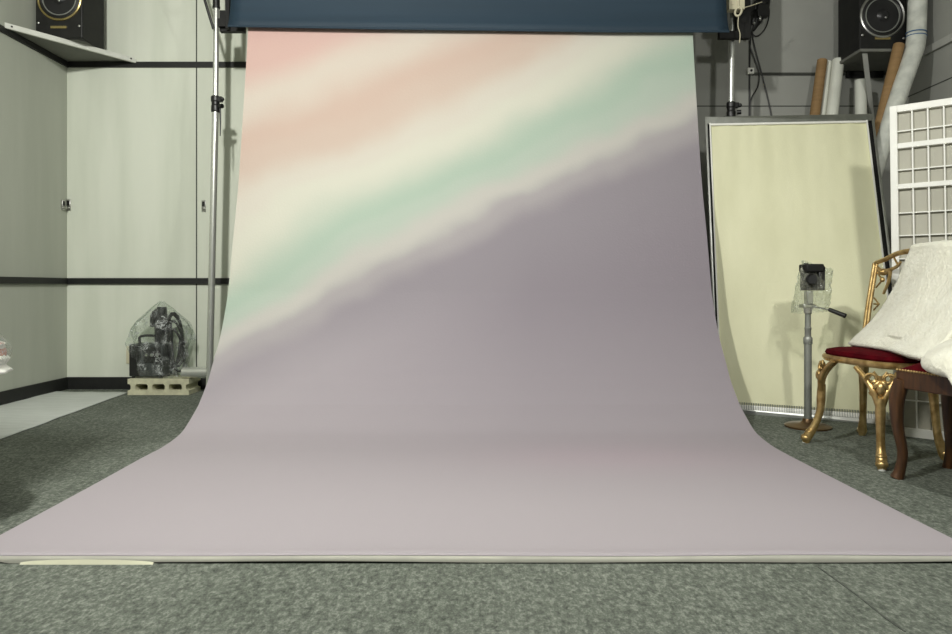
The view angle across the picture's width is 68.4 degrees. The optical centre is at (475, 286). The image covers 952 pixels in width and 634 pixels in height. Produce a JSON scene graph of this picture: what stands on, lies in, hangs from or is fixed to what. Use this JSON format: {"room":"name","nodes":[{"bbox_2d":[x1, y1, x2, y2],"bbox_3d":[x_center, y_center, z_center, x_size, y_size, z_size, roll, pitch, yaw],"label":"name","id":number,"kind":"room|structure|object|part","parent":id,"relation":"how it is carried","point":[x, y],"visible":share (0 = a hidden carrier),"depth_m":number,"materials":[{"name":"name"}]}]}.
{"room":"studio","nodes":[
{"label":"studio","id":0,"kind":"room"},
{"bbox_2d":[0,0,66,391],"bbox_3d":[-2.936,-0.780,1.870,0.100,3.000,6.140,0,0,0],"label":"wall","id":1,"kind":"structure","parent":0,"point":[33,86],"depth_m":4.53,"materials":[{"name":"white paint"}]},
{"bbox_2d":[0,377,67,404],"bbox_3d":[-2.880,0.677,1.870,0.012,0.085,6.140,0,0,0],"label":"baseboard","id":2,"kind":"structure","parent":1,"relation":"attached to","point":[21,393],"depth_m":4.54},
{"bbox_2d":[0,277,67,283],"bbox_3d":[-2.877,-0.042,1.870,0.018,0.042,6.140,0,0,0],"label":"trim","id":3,"kind":"structure","parent":1,"relation":"attached to","point":[3,280],"depth_m":4.53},
{"bbox_2d":[0,24,68,67],"bbox_3d":[-2.879,-1.567,1.870,0.014,0.038,6.140,0,0,0],"label":"trim","id":4,"kind":"structure","parent":1,"relation":"attached to","point":[10,33],"depth_m":4.54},
{"bbox_2d":[61,200,66,209],"bbox_3d":[-2.871,-0.572,4.880,0.031,0.070,0.028,0,0,0],"label":"latch","id":5,"kind":"object","parent":1,"relation":"attached to","point":[63,207],"visible":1,"depth_m":4.87,"materials":[{"name":"silver metal"}]},
{"bbox_2d":[4,22,135,62],"bbox_3d":[-2.638,-1.595,4.602,0.494,0.037,0.674,0,0,0],"label":"corner shelf","id":6,"kind":"object","parent":1,"relation":"attached to","point":[68,50],"visible":1,"depth_m":4.67,"materials":[{"name":"white plastic"}]},
{"bbox_2d":[36,0,103,48],"bbox_3d":[-2.700,-1.871,4.651,0.305,0.520,0.298,0,0,0],"label":"loudspeaker","id":7,"kind":"object","parent":6,"relation":"on","point":[82,20],"visible":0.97,"depth_m":4.53,"materials":[{"name":"black plastic"}]},
{"bbox_3d":[-2.718,-1.611,4.680,0.316,0.001,0.240,0,0,0],"label":"support plate","id":8,"kind":"part","parent":6,"relation":"part of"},
{"bbox_2d":[0,389,951,633],"bbox_3d":[0.022,0.770,1.920,6.016,0.100,6.240,0,0,0],"label":"floor","id":9,"kind":"structure","parent":0,"point":[42,466],"depth_m":1.69,"materials":[{"name":"grey carpet"}]},
{"bbox_2d":[0,391,127,438],"bbox_3d":[-2.582,0.716,3.840,0.592,0.007,1.978,0,0,-5],"label":"sheet","id":10,"kind":"object","parent":9,"relation":"on","point":[17,416],"visible":0.97,"depth_m":4.15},
{"bbox_2d":[128,375,200,394],"bbox_3d":[-2.118,0.666,4.765,0.408,0.107,0.200,0,0,0],"label":"concrete block","id":11,"kind":"object","parent":9,"relation":"on","point":[140,385],"visible":0.98,"depth_m":4.67,"materials":[{"name":"beige concrete"}]},
{"bbox_2d":[129,307,185,377],"bbox_3d":[-2.156,0.373,4.770,0.347,0.479,0.180,0,0,0],"label":"case","id":12,"kind":"object","parent":11,"relation":"on","point":[147,357],"visible":0.98,"depth_m":4.74,"materials":[{"name":"black plastic"}]},
{"bbox_3d":[-2.220,0.494,4.698,0.211,0.198,0.004,0,0,0],"label":"panel","id":13,"kind":"part","parent":12,"relation":"part of","materials":[{"name":"black plastic"}]},
{"bbox_3d":[-2.217,0.353,4.750,0.152,0.066,0.017,0,0,0],"label":"handle","id":14,"kind":"part","parent":12,"relation":"part of","materials":[{"name":"black plastic"}]},
{"bbox_2d":[127,317,195,376],"bbox_3d":[-2.143,0.350,4.774,0.441,0.516,0.280,0,0,0],"label":"plastic bag","id":15,"kind":"object","parent":12,"relation":"on","point":[159,372],"visible":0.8,"depth_m":4.68,"materials":[{"name":"clear plastic"}]},
{"bbox_2d":[181,367,205,377],"bbox_3d":[-1.763,0.574,4.700,0.406,0.076,0.076,0,0,0],"label":"metal pipe","id":16,"kind":"object","parent":11,"relation":"on","point":[186,372],"visible":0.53,"depth_m":4.67,"materials":[{"name":"silver metal"}]},
{"bbox_2d":[201,0,223,397],"bbox_3d":[-1.688,-0.812,4.500,0.154,3.064,0.100,0,0,0],"label":"stand","id":17,"kind":"object","parent":9,"relation":"on","point":[216,107],"visible":0.89,"depth_m":4.48,"materials":[{"name":"silver metal"}]},
{"bbox_3d":[-1.638,-1.056,4.480,0.012,0.180,0.011,0,0,23],"label":"lever","id":18,"kind":"part","parent":17,"relation":"part of","materials":[{"name":"silver plastic"}]},
{"bbox_3d":[-1.629,-1.178,4.477,0.031,0.073,0.035,0,0,22],"label":"knob","id":19,"kind":"part","parent":17,"relation":"part of","materials":[{"name":"black plastic"}]},
{"bbox_2d":[203,0,245,32],"bbox_3d":[-1.644,-1.893,4.425,0.358,0.556,0.089,0,0,0],"label":"hanger","id":20,"kind":"object","parent":17,"relation":"attached to","point":[223,19],"visible":0.98,"depth_m":4.42,"materials":[{"name":"black metal"}]},
{"bbox_3d":[-1.602,-1.681,4.440,0.038,0.132,0.040,0,0,0],"label":"plate","id":21,"kind":"part","parent":20,"relation":"part of","materials":[{"name":"black metal"}]},
{"bbox_3d":[-1.524,-1.632,4.440,0.117,0.034,0.040,0,0,0],"label":"arm","id":22,"kind":"part","parent":20,"relation":"part of"},
{"bbox_2d":[228,0,728,32],"bbox_3d":[0.000,-1.877,4.267,3.240,0.707,0.166,0,0,0],"label":"roll","id":23,"kind":"object","parent":20,"relation":"hanging from","point":[604,16],"visible":1,"depth_m":4.22,"materials":[{"name":"paper"}]},
{"bbox_3d":[-0.015,-1.880,4.340,3.290,0.044,0.044,0,0,0],"label":"crossbar","id":24,"kind":"object","parent":20,"relation":"attached to","visible":0},
{"bbox_2d":[0,27,951,564],"bbox_3d":[-0.021,-0.708,3.063,2.724,2.857,2.503,0,0,0],"label":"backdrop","id":25,"kind":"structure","parent":24,"relation":"hanging from","point":[469,317],"depth_m":3.72,"materials":[{"name":"paper"}]},
{"bbox_2d":[726,0,761,42],"bbox_3d":[1.688,-1.686,4.365,0.251,0.353,0.082,0,0,-8],"label":"pulley","id":26,"kind":"object","parent":24,"relation":"hanging from","point":[733,6],"visible":1,"depth_m":4.33,"materials":[{"name":"beige plastic"}]},
{"bbox_3d":[1.715,-1.656,4.370,0.210,0.293,0.018,0,0,-26],"label":"cord","id":27,"kind":"part","parent":26,"relation":"part of","materials":[{"name":"beige plastic"}]},
{"bbox_2d":[726,13,741,115],"bbox_3d":[1.641,-0.812,4.500,0.122,3.064,0.100,0,0,0],"label":"stand","id":28,"kind":"object","parent":9,"relation":"on","point":[731,105],"visible":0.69,"depth_m":4.48,"materials":[{"name":"silver metal"}]},
{"bbox_2d":[717,0,750,39],"bbox_3d":[1.637,-1.887,4.440,0.197,0.628,0.040,0,0,0],"label":"hanger","id":29,"kind":"object","parent":28,"relation":"attached to","point":[744,23],"visible":0.9,"depth_m":4.42,"materials":[{"name":"black metal"}]},
{"bbox_3d":[1.592,-1.595,4.440,0.108,0.044,0.040,0,0,0],"label":"arm","id":30,"kind":"part","parent":29,"relation":"part of"},
{"bbox_3d":[1.690,-1.887,4.440,0.089,0.628,0.040,0,0,0],"label":"plate","id":31,"kind":"part","parent":29,"relation":"part of","materials":[{"name":"black metal"}]},
{"bbox_3d":[1.685,-1.139,4.477,0.031,0.073,0.035,0,0,22],"label":"knob","id":32,"kind":"part","parent":28,"relation":"part of","materials":[{"name":"black plastic"}]},
{"bbox_2d":[705,114,892,424],"bbox_3d":[1.862,-0.163,4.068,0.996,1.778,0.715,0,0,14],"label":"panel","id":33,"kind":"object","parent":9,"relation":"on","point":[786,192],"visible":0.86,"depth_m":4.09,"materials":[{"name":"fabric"}]},
{"bbox_3d":[1.414,-0.160,4.186,0.030,1.772,0.308,0,0,4],"label":"frame","id":34,"kind":"part","parent":33,"relation":"part of","materials":[{"name":"metal"}]},
{"bbox_3d":[1.435,-0.151,4.180,0.025,1.712,0.306,0,0,5],"label":"trim","id":35,"kind":"part","parent":33,"relation":"part of","materials":[{"name":"white paint"}]},
{"bbox_3d":[1.910,-0.996,4.281,0.960,0.024,0.047,0,0,3],"label":"trim","id":36,"kind":"part","parent":33,"relation":"part of","materials":[{"name":"white paint"}]},
{"bbox_3d":[1.919,-1.024,4.288,0.999,0.056,0.055,0,0,3],"label":"frame","id":37,"kind":"part","parent":33,"relation":"part of","materials":[{"name":"metal"}]},
{"bbox_3d":[1.824,0.686,3.852,0.902,0.031,0.054,0,0,27],"label":"trim","id":38,"kind":"part","parent":33,"relation":"part of","materials":[{"name":"white paint"}]},
{"bbox_3d":[1.829,0.711,3.845,0.937,0.031,0.052,0,0,27],"label":"frame","id":39,"kind":"part","parent":33,"relation":"part of","materials":[{"name":"metal"}]},
{"bbox_3d":[2.298,-0.154,3.953,0.019,1.718,0.676,0,0,14],"label":"trim","id":40,"kind":"part","parent":33,"relation":"part of","materials":[{"name":"black metal"}]},
{"bbox_3d":[2.333,-0.163,3.947,0.024,1.778,0.715,0,0,14],"label":"frame","id":41,"kind":"part","parent":33,"relation":"part of","materials":[{"name":"metal"}]},
{"bbox_2d":[784,291,846,430],"bbox_3d":[1.710,0.370,3.572,0.231,0.700,0.281,0,0,0],"label":"stand","id":42,"kind":"object","parent":9,"relation":"on","point":[808,305],"visible":0.96,"depth_m":3.58,"materials":[{"name":"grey metal"}]},
{"bbox_2d":[799,263,824,290],"bbox_3d":[1.713,-0.053,3.564,0.137,0.141,0.172,0,0,0],"label":"camera","id":43,"kind":"object","parent":42,"relation":"on","point":[812,276],"visible":1,"depth_m":3.55,"materials":[{"name":"black plastic"}]},
{"bbox_3d":[1.736,0.105,3.540,0.009,0.023,0.100,0,0,-36],"label":"pan handle","id":44,"kind":"part","parent":42,"relation":"part of","materials":[{"name":"silver metal"}]},
{"bbox_2d":[810,58,827,114],"bbox_3d":[2.141,-0.423,4.625,0.648,2.276,0.066,0,0,-37],"label":"cardboard tube","id":45,"kind":"object","parent":9,"relation":"on","point":[817,95],"visible":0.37,"depth_m":4.75,"materials":[{"name":"brown cardboard"}]},
{"bbox_2d":[820,60,831,114],"bbox_3d":[2.220,-0.420,4.643,0.583,2.274,0.034,0,0,-40],"label":"paper roll","id":46,"kind":"object","parent":9,"relation":"on","point":[829,62],"visible":0.28,"depth_m":4.78,"materials":[{"name":"white paper"}]},
{"bbox_2d":[826,57,843,114],"bbox_3d":[2.244,-0.424,4.570,0.738,2.279,0.077,0,0,-44],"label":"paper roll","id":47,"kind":"object","parent":9,"relation":"on","point":[834,93],"visible":0.24,"depth_m":4.73,"materials":[{"name":"white paper"}]},
{"bbox_2d":[854,79,866,113],"bbox_3d":[2.542,-0.351,4.606,0.073,2.125,0.460,0,0,26],"label":"paper roll","id":48,"kind":"object","parent":9,"relation":"on","point":[860,86],"visible":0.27,"depth_m":4.73,"materials":[{"name":"white paper"}]},
{"bbox_2d":[817,566,905,631],"bbox_3d":[0.888,0.719,1.630,0.008,0.002,0.340,0,0,-2],"label":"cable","id":49,"kind":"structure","parent":9,"relation":"on","point":[861,598],"depth_m":1.60,"materials":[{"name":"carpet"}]},
{"bbox_2d":[801,248,944,470],"bbox_3d":[1.769,0.273,3.080,0.522,0.902,0.632,0,0,-11],"label":"chair","id":50,"kind":"object","parent":9,"relation":"on","point":[863,358],"visible":0.86,"depth_m":3.00,"materials":[{"name":"metal"}]},
{"bbox_3d":[1.558,0.584,3.226,0.099,0.278,0.042,0,0,18],"label":"leg","id":51,"kind":"part","parent":50,"relation":"part of","materials":[{"name":"metal"}]},
{"bbox_3d":[1.581,0.410,3.168,0.040,0.177,0.121,0,0,0],"label":"arm","id":52,"kind":"part","parent":50,"relation":"part of","materials":[{"name":"metal"}]},
{"bbox_3d":[1.633,0.410,3.237,0.121,0.177,0.039,0,0,-17],"label":"arm","id":53,"kind":"part","parent":50,"relation":"part of","materials":[{"name":"metal"}]},
{"bbox_3d":[1.857,0.525,3.364,0.048,0.397,0.108,0,0,19],"label":"leg","id":54,"kind":"part","parent":50,"relation":"part of","materials":[{"name":"metal"}]},
{"bbox_3d":[1.582,0.410,2.829,0.039,0.177,0.122,0,0,-31],"label":"arm","id":55,"kind":"part","parent":50,"relation":"part of","materials":[{"name":"metal"}]},
{"bbox_3d":[1.908,0.114,3.416,0.102,0.465,0.023,0,0,-21],"label":"post","id":56,"kind":"part","parent":50,"relation":"part of","materials":[{"name":"metal"}]},
{"bbox_3d":[1.911,0.114,3.398,0.102,0.465,0.023,0,0,-21],"label":"post","id":57,"kind":"part","parent":50,"relation":"part of","materials":[{"name":"metal"}]},
{"bbox_3d":[1.767,0.292,3.075,0.289,0.042,0.498,0,0,-10],"label":"seat","id":58,"kind":"part","parent":50,"relation":"part of","materials":[{"name":"red fabric"}]},
{"bbox_3d":[1.603,0.584,2.769,0.042,0.280,0.080,0,0,26],"label":"leg","id":59,"kind":"part","parent":50,"relation":"part of","materials":[{"name":"metal"}]},
{"bbox_3d":[1.998,-0.143,3.150,0.026,0.071,0.553,0,0,-10],"label":"rail","id":60,"kind":"part","parent":50,"relation":"part of","materials":[{"name":"metal"}]},
{"bbox_3d":[1.661,0.410,2.795,0.122,0.177,0.039,0,0,-12],"label":"arm","id":61,"kind":"part","parent":50,"relation":"part of","materials":[{"name":"metal"}]},
{"bbox_2d":[848,240,951,360],"bbox_3d":[1.900,0.042,2.958,0.479,0.482,0.758,0,0,0],"label":"fur throw","id":62,"kind":"object","parent":50,"relation":"on","point":[915,317],"visible":0.97,"depth_m":2.94,"materials":[{"name":"white fur"}]},
{"bbox_3d":[1.930,0.525,2.935,0.092,0.395,0.048,0,0,31],"label":"leg","id":63,"kind":"part","parent":50,"relation":"part of","materials":[{"name":"metal"}]},
{"bbox_2d":[875,42,904,136],"bbox_3d":[2.337,-0.411,4.288,0.782,2.255,0.066,0,0,-22],"label":"cardboard tube","id":64,"kind":"object","parent":9,"relation":"on","point":[897,51],"visible":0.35,"depth_m":4.37,"materials":[{"name":"brown cardboard"}]},
{"bbox_2d":[876,0,927,177],"bbox_3d":[2.398,-0.771,4.309,1.011,3.002,0.185,0,0,-14],"label":"duct","id":65,"kind":"object","parent":9,"relation":"on","point":[916,31],"visible":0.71,"depth_m":4.32,"materials":[{"name":"plastic"}]},
{"bbox_2d":[889,98,951,440],"bbox_3d":[2.375,-0.086,3.164,0.889,1.613,0.082,0,0,40],"label":"lattice screen","id":66,"kind":"object","parent":9,"relation":"on","point":[920,132],"visible":0.65,"depth_m":3.38,"materials":[{"name":"white paint"}]},
{"bbox_3d":[2.381,-0.875,3.194,0.797,0.034,0.029,0,0,40],"label":"rail","id":67,"kind":"part","parent":66,"relation":"part of","materials":[{"name":"white paint"}]},
{"bbox_3d":[2.380,-0.691,3.187,0.796,0.027,0.029,0,0,40],"label":"cross rail","id":68,"kind":"part","parent":66,"relation":"part of","materials":[{"name":"white paint"}]},
{"bbox_3d":[2.369,0.700,3.135,0.797,0.043,0.029,0,0,40],"label":"rail","id":69,"kind":"part","parent":66,"relation":"part of","materials":[{"name":"white paint"}]},
{"bbox_3d":[2.378,-0.491,3.179,0.796,0.025,0.029,0,0,40],"label":"cross rail","id":70,"kind":"part","parent":66,"relation":"part of","materials":[{"name":"white paint"}]},
{"bbox_2d":[889,363,951,479],"bbox_3d":[1.825,0.240,2.479,0.524,0.972,0.553,0,0,-28],"label":"wooden chair","id":71,"kind":"object","parent":9,"relation":"on","point":[913,377],"visible":0.76,"depth_m":2.61,"materials":[{"name":"brown wood"}]},
{"bbox_3d":[1.593,0.534,2.630,0.070,0.384,0.056,0,0,16],"label":"leg","id":72,"kind":"part","parent":71,"relation":"part of","materials":[{"name":"brown wood"}]},
{"bbox_3d":[1.804,0.291,2.522,0.472,0.038,0.407,0,0,-27],"label":"seat","id":73,"kind":"part","parent":71,"relation":"part of","materials":[{"name":"red fabric"}]},
{"bbox_3d":[1.804,0.343,2.522,0.478,0.070,0.413,0,0,-27],"label":"seat frame","id":74,"kind":"part","parent":71,"relation":"part of","materials":[{"name":"brown wood"}]},
{"bbox_2d":[921,338,951,384],"bbox_3d":[1.931,0.340,2.332,0.773,0.356,0.660,0,0,0],"label":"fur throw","id":75,"kind":"object","parent":71,"relation":"on","point":[938,360],"visible":1,"depth_m":2.37,"materials":[{"name":"white fur"}]},
{"bbox_3d":[1.881,0.534,2.782,0.054,0.384,0.070,0,0,14],"label":"leg","id":76,"kind":"part","parent":71,"relation":"part of","materials":[{"name":"brown wood"}]},
{"bbox_3d":[-1.950,0.489,1.965,0.900,0.462,0.450,0,0,0],"label":"table","id":77,"kind":"object","parent":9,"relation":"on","visible":0},
{"bbox_2d":[0,341,12,374],"bbox_3d":[-1.786,0.156,2.028,0.803,0.202,0.585,0,0,0],"label":"cloth bundle","id":78,"kind":"object","parent":77,"relation":"on","point":[4,358],"visible":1,"depth_m":2.09,"materials":[{"name":"white fabric"}]},
{"bbox_2d":[67,0,890,376],"bbox_3d":[0.022,-0.780,4.990,6.016,3.000,0.100,0,0,0],"label":"wall","id":79,"kind":"structure","parent":0,"point":[131,132],"depth_m":4.94,"materials":[{"name":"white paint"}]},
{"bbox_2d":[66,199,70,210],"bbox_3d":[-2.872,-0.579,4.926,0.028,0.080,0.029,0,0,0],"label":"latch","id":80,"kind":"object","parent":79,"relation":"attached to","point":[68,201],"visible":1,"depth_m":4.93,"materials":[{"name":"silver metal"}]},
{"bbox_2d":[126,346,128,363],"bbox_3d":[-2.414,0.478,4.933,0.100,0.124,0.014,0,0,0],"label":"wall socket","id":81,"kind":"object","parent":79,"relation":"attached to","point":[127,347],"visible":0.22,"depth_m":4.93,"materials":[{"name":"beige plastic"}]},
{"bbox_2d":[68,377,205,388],"bbox_3d":[0.022,0.677,4.934,5.792,0.085,0.012,0,0,0],"label":"baseboard","id":82,"kind":"structure","parent":79,"relation":"attached to","point":[73,382],"depth_m":4.93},
{"bbox_2d":[68,278,228,283],"bbox_3d":[-1.734,-0.042,4.931,2.268,0.042,0.018,0,0,0],"label":"trim","id":83,"kind":"structure","parent":79,"relation":"attached to","point":[70,280],"depth_m":4.92,"materials":[{"name":"black plastic"}]},
{"bbox_2d":[68,62,245,67],"bbox_3d":[-1.736,-1.567,4.933,2.272,0.038,0.014,0,0,0],"label":"trim","id":84,"kind":"structure","parent":79,"relation":"attached to","point":[70,64],"depth_m":4.93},
{"bbox_2d":[196,0,196,366],"bbox_3d":[-1.972,-0.823,4.939,0.008,2.915,0.002,0,0,0],"label":"trim","id":85,"kind":"structure","parent":79,"relation":"attached to","point":[196,0],"depth_m":4.94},
{"bbox_2d":[201,200,205,211],"bbox_3d":[-1.919,-0.572,4.926,0.028,0.080,0.029,0,0,0],"label":"latch","id":86,"kind":"object","parent":79,"relation":"attached to","point":[203,208],"visible":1,"depth_m":4.93,"materials":[{"name":"silver metal"}]},
{"bbox_2d":[748,40,749,115],"bbox_3d":[1.927,-0.552,4.939,0.008,2.375,0.002,0,0,0],"label":"trim","id":87,"kind":"structure","parent":79,"relation":"attached to","point":[748,40],"depth_m":4.94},
{"bbox_2d":[746,68,753,74],"bbox_3d":[1.927,-1.516,4.916,0.046,0.042,0.044,0,0,0],"label":"bracket","id":88,"kind":"object","parent":79,"relation":"attached to","point":[749,71],"visible":1,"depth_m":4.90,"materials":[{"name":"white paint"}]},
{"bbox_2d":[749,38,750,103],"bbox_3d":[1.931,-1.409,4.930,0.013,0.747,0.008,0,0,0],"label":"cable","id":89,"kind":"object","parent":79,"relation":"attached to","point":[750,38],"visible":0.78,"depth_m":4.93,"materials":[{"name":"black plastic"}]},
{"bbox_2d":[749,48,759,115],"bbox_3d":[1.958,-1.392,4.920,0.075,0.578,0.009,0,0,0],"label":"cable","id":90,"kind":"object","parent":79,"relation":"attached to","point":[750,48],"visible":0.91,"depth_m":4.92,"materials":[{"name":"black plastic"}]},
{"bbox_2d":[751,0,770,33],"bbox_3d":[1.955,-1.886,4.844,0.172,0.321,0.190,0,0,0],"label":"lamp","id":91,"kind":"object","parent":79,"relation":"attached to","point":[759,12],"visible":0.81,"depth_m":4.79,"materials":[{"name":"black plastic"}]},
{"bbox_2d":[752,8,769,36],"bbox_3d":[2.001,-1.912,4.925,0.133,0.302,0.009,0,0,0],"label":"cable","id":92,"kind":"object","parent":79,"relation":"attached to","point":[769,8],"visible":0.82,"depth_m":4.92,"materials":[{"name":"black plastic"}]},
{"bbox_2d":[751,34,771,115],"bbox_3d":[2.014,-1.411,4.925,0.160,0.754,0.009,0,0,0],"label":"cable","id":93,"kind":"object","parent":79,"relation":"attached to","point":[751,34],"visible":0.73,"depth_m":4.92,"materials":[{"name":"black plastic"}]},
{"bbox_2d":[697,106,877,106],"bbox_3d":[1.915,-1.276,4.939,2.030,0.007,0.002,0,0,0],"label":"trim","id":94,"kind":"structure","parent":79,"relation":"attached to","point":[697,106],"depth_m":4.94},
{"bbox_2d":[753,72,885,74],"bbox_3d":[2.426,-1.501,4.931,0.963,0.016,0.014,0,0,0],"label":"trim","id":95,"kind":"structure","parent":79,"relation":"attached to","point":[755,73],"depth_m":4.92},
{"bbox_2d":[840,49,891,121],"bbox_3d":[2.688,-1.304,4.711,0.436,0.456,0.422,0,0,0],"label":"wall shelf","id":96,"kind":"object","parent":79,"relation":"attached to","point":[867,64],"visible":0.67,"depth_m":4.71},
{"bbox_2d":[838,0,905,59],"bbox_3d":[2.635,-1.792,4.651,0.307,0.520,0.298,0,0,0],"label":"loudspeaker","id":97,"kind":"object","parent":96,"relation":"on","point":[862,24],"visible":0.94,"depth_m":4.53,"materials":[{"name":"black plastic"}]},
{"bbox_2d":[905,0,951,103],"bbox_3d":[2.980,-0.780,1.870,0.100,3.000,6.140,0,0,0],"label":"wall","id":98,"kind":"structure","parent":0,"point":[934,68],"depth_m":4.46,"materials":[{"name":"grey paint"}]},
{"bbox_2d":[908,77,951,96],"bbox_3d":[2.929,-1.290,1.870,0.002,0.007,6.140,0,0,0],"label":"trim","id":99,"kind":"structure","parent":98,"relation":"attached to","point":[950,77],"depth_m":4.51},
{"bbox_2d":[922,33,951,57],"bbox_3d":[2.919,-1.528,1.870,0.022,0.047,6.140,0,0,0],"label":"trim","id":100,"kind":"structure","parent":98,"relation":"attached to","point":[946,40],"depth_m":4.41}
]}

